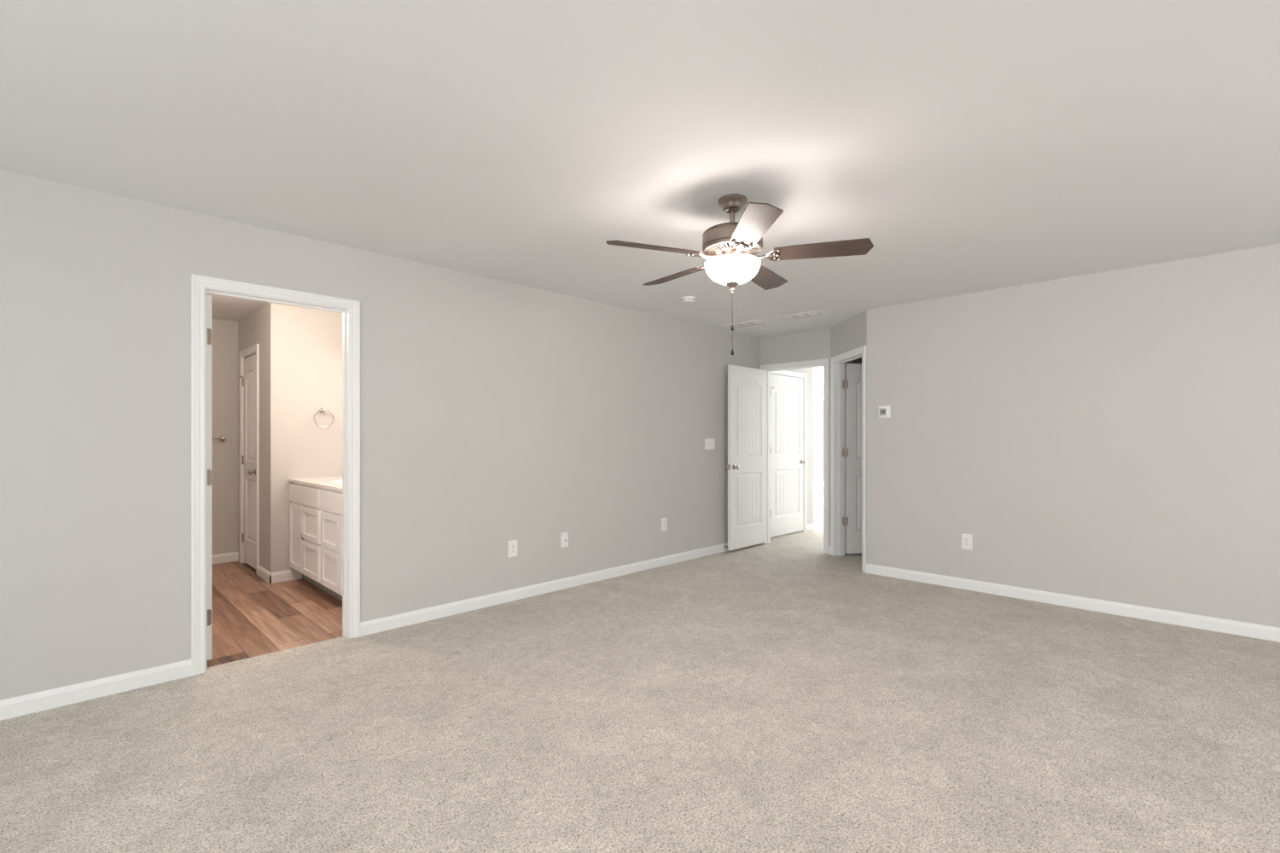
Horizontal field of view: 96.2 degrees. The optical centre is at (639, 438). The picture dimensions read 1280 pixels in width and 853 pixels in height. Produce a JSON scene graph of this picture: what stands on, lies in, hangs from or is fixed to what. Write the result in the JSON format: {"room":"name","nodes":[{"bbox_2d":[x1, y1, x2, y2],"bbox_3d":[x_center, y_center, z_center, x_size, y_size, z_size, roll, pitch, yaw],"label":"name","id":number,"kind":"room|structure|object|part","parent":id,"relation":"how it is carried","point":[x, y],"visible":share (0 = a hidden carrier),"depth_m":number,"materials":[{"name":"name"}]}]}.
{"room":"empty bedroom","nodes":[
{"label":"empty bedroom","id":0,"kind":"room"},
{"bbox_2d":[211,318,238,554],"bbox_3d":[-4.508,0.029,5.562,0.115,2.543,2.790,0,0,45],"label":"wall","id":1,"kind":"structure","parent":0,"point":[224,333],"depth_m":5.79,"materials":[{"name":"paint"}]},
{"bbox_2d":[211,436,225,441],"bbox_3d":[-4.395,0.003,5.542,0.075,0.054,0.664,0,0,45],"label":"towel bar","id":2,"kind":"object","parent":1,"relation":"attached to","point":[221,438],"visible":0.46,"depth_m":5.73,"materials":[{"name":"silver metal"}]},
{"bbox_3d":[-4.180,0.003,5.758,0.075,0.054,0.054,0,0,45],"label":"bar post","id":3,"kind":"part","parent":2,"relation":"part of","materials":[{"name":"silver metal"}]},
{"bbox_2d":[238,302,285,572],"bbox_3d":[-3.612,0.029,5.466,1.293,2.543,0.115,0,0,45],"label":"wall","id":4,"kind":"structure","parent":0,"point":[265,326],"depth_m":5.04,"materials":[{"name":"paint"}]},
{"bbox_2d":[238,354,255,569],"bbox_3d":[-3.773,0.221,5.530,0.639,2.015,0.099,0,0,45],"label":"door","id":5,"kind":"structure","parent":4,"relation":"in","point":[248,380],"depth_m":5.56,"materials":[{"name":"white paint"}]},
{"bbox_3d":[-3.602,0.316,5.336,0.064,0.064,0.064,0,0,45],"label":"knob","id":6,"kind":"part","parent":5,"relation":"part of","materials":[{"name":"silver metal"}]},
{"bbox_2d":[239,343,259,575],"bbox_3d":[-3.715,0.194,5.556,0.726,2.113,0.132,0,0,45],"label":"trim","id":7,"kind":"structure","parent":4,"relation":"attached to","point":[253,350],"depth_m":5.34,"materials":[{"name":"white paint"}]},
{"bbox_2d":[211,552,302,583],"bbox_3d":[-3.541,1.217,4.230,3.134,0.106,2.020,0,0,45],"label":"baseboard","id":8,"kind":"structure","parent":4,"relation":"attached to","point":[277,577],"depth_m":5.10,"materials":[{"name":"white paint"}]},
{"bbox_2d":[285,305,342,570],"bbox_3d":[-2.923,0.029,5.324,0.115,2.543,0.655,0,0,45],"label":"wall","id":9,"kind":"structure","parent":0,"point":[313,337],"depth_m":5.20,"materials":[{"name":"paint"}]},
{"bbox_2d":[314,407,333,427],"bbox_3d":[-2.888,-0.185,5.237,0.058,0.182,0.166,0,0,45],"label":"towel ring","id":10,"kind":"object","parent":9,"relation":"attached to","point":[322,410],"visible":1,"depth_m":5.24,"materials":[{"name":"silver metal"}]},
{"bbox_2d":[0,169,813,700],"bbox_3d":[-1.093,0.029,4.419,0.154,2.543,9.765,0,0,45],"label":"wall","id":11,"kind":"structure","parent":0,"point":[494,413],"depth_m":3.66,"materials":[{"name":"beige paint"}]},
{"bbox_2d":[207,294,211,660],"bbox_3d":[-2.636,0.217,3.422,0.717,2.022,0.163,0,0,45],"label":"door","id":12,"kind":"structure","parent":11,"relation":"in","point":[209,297],"depth_m":3.18,"materials":[{"name":"white paint"}]},
{"bbox_2d":[191,273,360,675],"bbox_3d":[-2.109,0.194,3.367,0.148,2.113,0.843,0,0,45],"label":"trim","id":13,"kind":"structure","parent":11,"relation":"attached to","point":[201,286],"depth_m":3.18,"materials":[{"name":"white paint"}]},
{"bbox_2d":[0,542,727,721],"bbox_3d":[-1.485,1.212,3.906,0.013,0.096,8.255,0,0,45],"label":"baseboard","id":14,"kind":"structure","parent":11,"relation":"attached to","point":[39,701],"depth_m":3.70,"materials":[{"name":"white paint"}]},
{"bbox_2d":[508,540,517,557],"bbox_3d":[-0.976,0.850,4.422,0.008,0.127,0.080,0,0,45],"label":"wall outlet","id":15,"kind":"object","parent":11,"relation":"attached to","point":[512,544],"visible":1,"depth_m":4.42,"materials":[{"name":"white plastic"}]},
{"bbox_2d":[560,532,568,547],"bbox_3d":[-0.623,0.847,4.774,0.014,0.122,0.074,0,0,45],"label":"wall jack","id":16,"kind":"object","parent":11,"relation":"attached to","point":[564,537],"visible":1,"depth_m":4.77,"materials":[{"name":"white plastic"}]},
{"bbox_2d":[661,517,666,531],"bbox_3d":[0.238,0.851,5.646,0.008,0.127,0.080,0,0,45],"label":"wall outlet","id":17,"kind":"object","parent":11,"relation":"attached to","point":[663,520],"visible":1,"depth_m":5.64,"materials":[{"name":"white plastic"}]},
{"bbox_2d":[704,438,715,449],"bbox_3d":[0.757,0.063,6.162,0.018,0.120,0.166,0,0,45],"label":"light switch","id":18,"kind":"object","parent":11,"relation":"attached to","point":[709,443],"visible":1,"depth_m":6.16,"materials":[{"name":"white plastic"}]},
{"bbox_2d":[725,365,767,550],"bbox_3d":[1.229,0.212,6.518,0.163,2.020,0.740,0,0,44],"label":"door","id":19,"kind":"structure","parent":11,"relation":"in","point":[747,466],"depth_m":6.48,"materials":[{"name":"white paint"}]},
{"bbox_3d":[1.050,0.317,6.264,0.064,0.064,0.064,0,0,44],"label":"knob","id":20,"kind":"part","parent":19,"relation":"part of","materials":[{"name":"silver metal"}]},
{"bbox_2d":[770,373,805,537],"bbox_3d":[1.903,0.217,7.371,0.099,2.022,0.826,0,0,45],"label":"door","id":21,"kind":"structure","parent":11,"relation":"in","point":[788,462],"depth_m":7.37,"materials":[{"name":"white paint"}]},
{"bbox_2d":[770,370,807,531],"bbox_3d":[1.863,0.194,7.416,0.132,2.113,0.951,0,0,45],"label":"trim","id":22,"kind":"structure","parent":11,"relation":"attached to","point":[784,373],"depth_m":7.68,"materials":[{"name":"white paint"}]},
{"bbox_2d":[0,0,1279,386],"bbox_3d":[1.097,-1.243,5.799,11.650,0.100,14.820,0,0,45],"label":"ceiling","id":23,"kind":"structure","parent":0,"point":[976,145],"depth_m":2.24,"materials":[{"name":"paint"}]},
{"bbox_2d":[681,296,696,303],"bbox_3d":[0.415,-1.174,4.891,0.124,0.038,0.124,0,0,45],"label":"smoke detector","id":24,"kind":"object","parent":23,"relation":"attached to","point":[688,299],"visible":1,"depth_m":4.85,"materials":[{"name":"white plastic"}]},
{"bbox_2d":[605,193,873,354],"bbox_3d":[0.452,-0.806,2.913,1.239,0.774,1.250,0,0,45],"label":"ceiling fan","id":25,"kind":"object","parent":23,"relation":"hanging from","point":[730,248],"visible":1,"depth_m":2.77,"materials":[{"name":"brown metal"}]},
{"bbox_3d":[0.064,-0.903,2.722,0.468,0.006,0.141,0,12,-21],"label":"blade","id":26,"kind":"part","parent":25,"relation":"part of","materials":[{"name":"brown wood"}]},
{"bbox_3d":[0.196,-0.903,3.205,0.141,0.006,0.468,-16,10,-38],"label":"blade","id":27,"kind":"part","parent":25,"relation":"part of","materials":[{"name":"brown wood"}]},
{"bbox_2d":[703,239,762,255],"bbox_3d":[0.462,-0.933,2.873,0.292,0.022,0.292,0,0,-26],"label":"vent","id":28,"kind":"object","parent":25,"relation":"attached to","point":[710,247],"depth_m":2.82,"materials":[{"name":"brown metal"}]},
{"bbox_3d":[0.462,-0.827,2.873,0.274,0.107,0.274,0,0,45],"label":"lamp shade","id":29,"kind":"part","parent":25,"relation":"part of","materials":[{"name":"white glass"}]},
{"bbox_3d":[0.482,-0.903,2.447,0.141,0.006,0.468,13,-1,-3],"label":"blade","id":30,"kind":"part","parent":25,"relation":"part of","materials":[{"name":"brown wood"}]},
{"bbox_3d":[0.696,-0.903,3.229,0.141,0.006,0.468,-15,-8,32],"label":"blade","id":31,"kind":"part","parent":25,"relation":"part of","materials":[{"name":"brown wood"}]},
{"bbox_3d":[0.873,-0.903,2.761,0.468,0.006,0.141,0,-13,15],"label":"blade","id":32,"kind":"part","parent":25,"relation":"part of","materials":[{"name":"brown wood"}]},
{"bbox_2d":[724,319,768,328],"bbox_3d":[1.110,-1.188,5.983,0.425,0.011,0.190,0,0,45],"label":"ceiling vent","id":33,"kind":"object","parent":23,"relation":"in","point":[759,322],"visible":0.94,"depth_m":5.95,"materials":[{"name":"white metal"}]},
{"bbox_2d":[777,310,826,320],"bbox_3d":[1.562,-1.188,5.563,0.425,0.011,0.190,0,0,45],"label":"ceiling vent","id":34,"kind":"object","parent":23,"relation":"in","point":[812,313],"visible":1,"depth_m":5.54,"materials":[{"name":"white metal"}]},
{"bbox_2d":[0,493,1279,852],"bbox_3d":[1.107,1.280,5.803,11.600,0.060,14.800,0,0,45],"label":"floor","id":35,"kind":"structure","parent":0,"point":[781,695],"depth_m":2.45,"materials":[{"name":"beige carpet"}]},
{"bbox_2d":[289,482,342,601],"bbox_3d":[-2.255,0.820,4.675,1.745,0.872,0.631,0,0,45],"label":"vanity cabinet","id":36,"kind":"object","parent":35,"relation":"on","point":[315,513],"visible":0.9,"depth_m":4.54,"materials":[{"name":"white paint"}]},
{"bbox_3d":[-2.951,0.847,4.935,0.350,0.557,0.020,0,0,45],"label":"door","id":37,"kind":"part","parent":36,"relation":"part of","materials":[{"name":"white paint"}]},
{"bbox_3d":[-2.661,0.988,4.647,0.420,0.275,0.020,0,0,45],"label":"drawer","id":38,"kind":"part","parent":36,"relation":"part of","materials":[{"name":"white paint"}]},
{"bbox_3d":[-2.661,0.700,4.647,0.420,0.264,0.020,0,0,45],"label":"drawer","id":39,"kind":"part","parent":36,"relation":"part of","materials":[{"name":"white paint"}]},
{"bbox_2d":[289,477,342,491],"bbox_3d":[-2.253,0.358,4.677,1.747,0.244,0.632,0,0,45],"label":"countertop","id":40,"kind":"structure","parent":36,"relation":"on","point":[332,483],"depth_m":4.76,"materials":[{"name":"stone"}]},
{"bbox_3d":[-2.325,0.988,4.314,0.378,0.275,0.020,0,0,45],"label":"drawer","id":41,"kind":"part","parent":36,"relation":"part of","materials":[{"name":"white paint"}]},
{"bbox_3d":[-2.325,0.700,4.314,0.378,0.264,0.020,0,0,45],"label":"drawer","id":42,"kind":"part","parent":36,"relation":"part of","materials":[{"name":"white paint"}]},
{"bbox_3d":[-2.026,0.847,4.018,0.415,0.557,0.020,0,0,45],"label":"door","id":43,"kind":"part","parent":36,"relation":"part of","materials":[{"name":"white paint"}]},
{"bbox_2d":[758,327,830,546],"bbox_3d":[1.770,0.029,6.572,0.921,2.543,0.115,0,0,45],"label":"wall","id":44,"kind":"structure","parent":0,"point":[812,345],"depth_m":6.45,"materials":[{"name":"beige paint"}]},
{"bbox_2d":[760,358,828,553],"bbox_3d":[1.779,0.194,6.563,0.863,2.113,0.148,0,0,45],"label":"trim","id":45,"kind":"structure","parent":44,"relation":"attached to","point":[817,363],"depth_m":6.29,"materials":[{"name":"white paint"}]},
{"bbox_2d":[813,385,823,489],"bbox_3d":[4.391,0.029,12.838,6.385,2.543,0.115,0,0,45],"label":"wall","id":46,"kind":"structure","parent":0,"point":[817,390],"depth_m":13.08,"materials":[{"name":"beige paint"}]},
{"bbox_2d":[813,395,823,488],"bbox_3d":[4.491,0.080,12.694,2.660,2.100,0.150,0,0,45],"label":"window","id":47,"kind":"structure","parent":46,"relation":"in","point":[820,485],"depth_m":13.09,"materials":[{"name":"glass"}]},
{"bbox_2d":[830,309,866,563],"bbox_3d":[2.138,0.029,5.774,0.115,2.543,0.873,0,0,-3],"label":"wall","id":48,"kind":"structure","parent":0,"point":[850,334],"depth_m":5.66,"materials":[{"name":"beige paint"}]},
{"bbox_2d":[830,345,866,572],"bbox_3d":[2.131,0.194,5.761,0.132,2.113,0.808,0,0,-3],"label":"trim","id":49,"kind":"structure","parent":48,"relation":"attached to","point":[837,363],"depth_m":6.10,"materials":[{"name":"white paint"}]},
{"bbox_2d":[851,357,861,554],"bbox_3d":[2.740,0.029,6.725,0.120,2.543,1.430,0,0,45],"label":"wall","id":50,"kind":"structure","parent":0,"point":[858,360],"depth_m":6.26,"materials":[{"name":"beige paint"}]},
{"bbox_2d":[842,363,861,553],"bbox_3d":[2.501,0.218,6.136,0.718,2.020,0.163,0,0,-3],"label":"door","id":51,"kind":"structure","parent":50,"relation":"in","point":[852,384],"depth_m":6.11,"materials":[{"name":"white paint"}]},
{"bbox_2d":[866,244,1279,628],"bbox_3d":[3.841,0.029,3.694,4.777,2.543,0.115,0,0,45],"label":"wall","id":52,"kind":"structure","parent":0,"point":[1114,436],"depth_m":4.16,"materials":[{"name":"beige paint"}]},
{"bbox_2d":[878,405,890,418],"bbox_3d":[2.211,-0.238,5.209,0.110,0.112,0.028,0,0,45],"label":"thermostat","id":53,"kind":"object","parent":52,"relation":"attached to","point":[883,411],"visible":1,"depth_m":5.19,"materials":[{"name":"white plastic"}]},
{"bbox_2d":[961,533,971,550],"bbox_3d":[2.697,0.856,4.742,0.080,0.127,0.008,0,0,45],"label":"wall outlet","id":54,"kind":"object","parent":52,"relation":"attached to","point":[966,538],"visible":1,"depth_m":4.74,"materials":[{"name":"white plastic"}]},
{"bbox_2d":[864,563,1279,642],"bbox_3d":[3.752,1.212,3.701,4.686,0.096,0.027,0,0,45],"label":"baseboard","id":55,"kind":"structure","parent":52,"relation":"attached to","point":[1259,631],"depth_m":4.15,"materials":[{"name":"white paint"}]},
{"bbox_3d":[0.462,0.029,9.672,5.035,2.543,0.115,0,0,45],"label":"wall","id":56,"kind":"structure","parent":0,"visible":0},
{"bbox_2d":[807,488,823,531],"bbox_3d":[2.173,1.212,10.605,6.150,0.096,6.180,0,0,45],"label":"baseboard","id":57,"kind":"structure","parent":56,"relation":"attached to","point":[811,526],"depth_m":7.85,"materials":[{"name":"white paint"}]}
]}

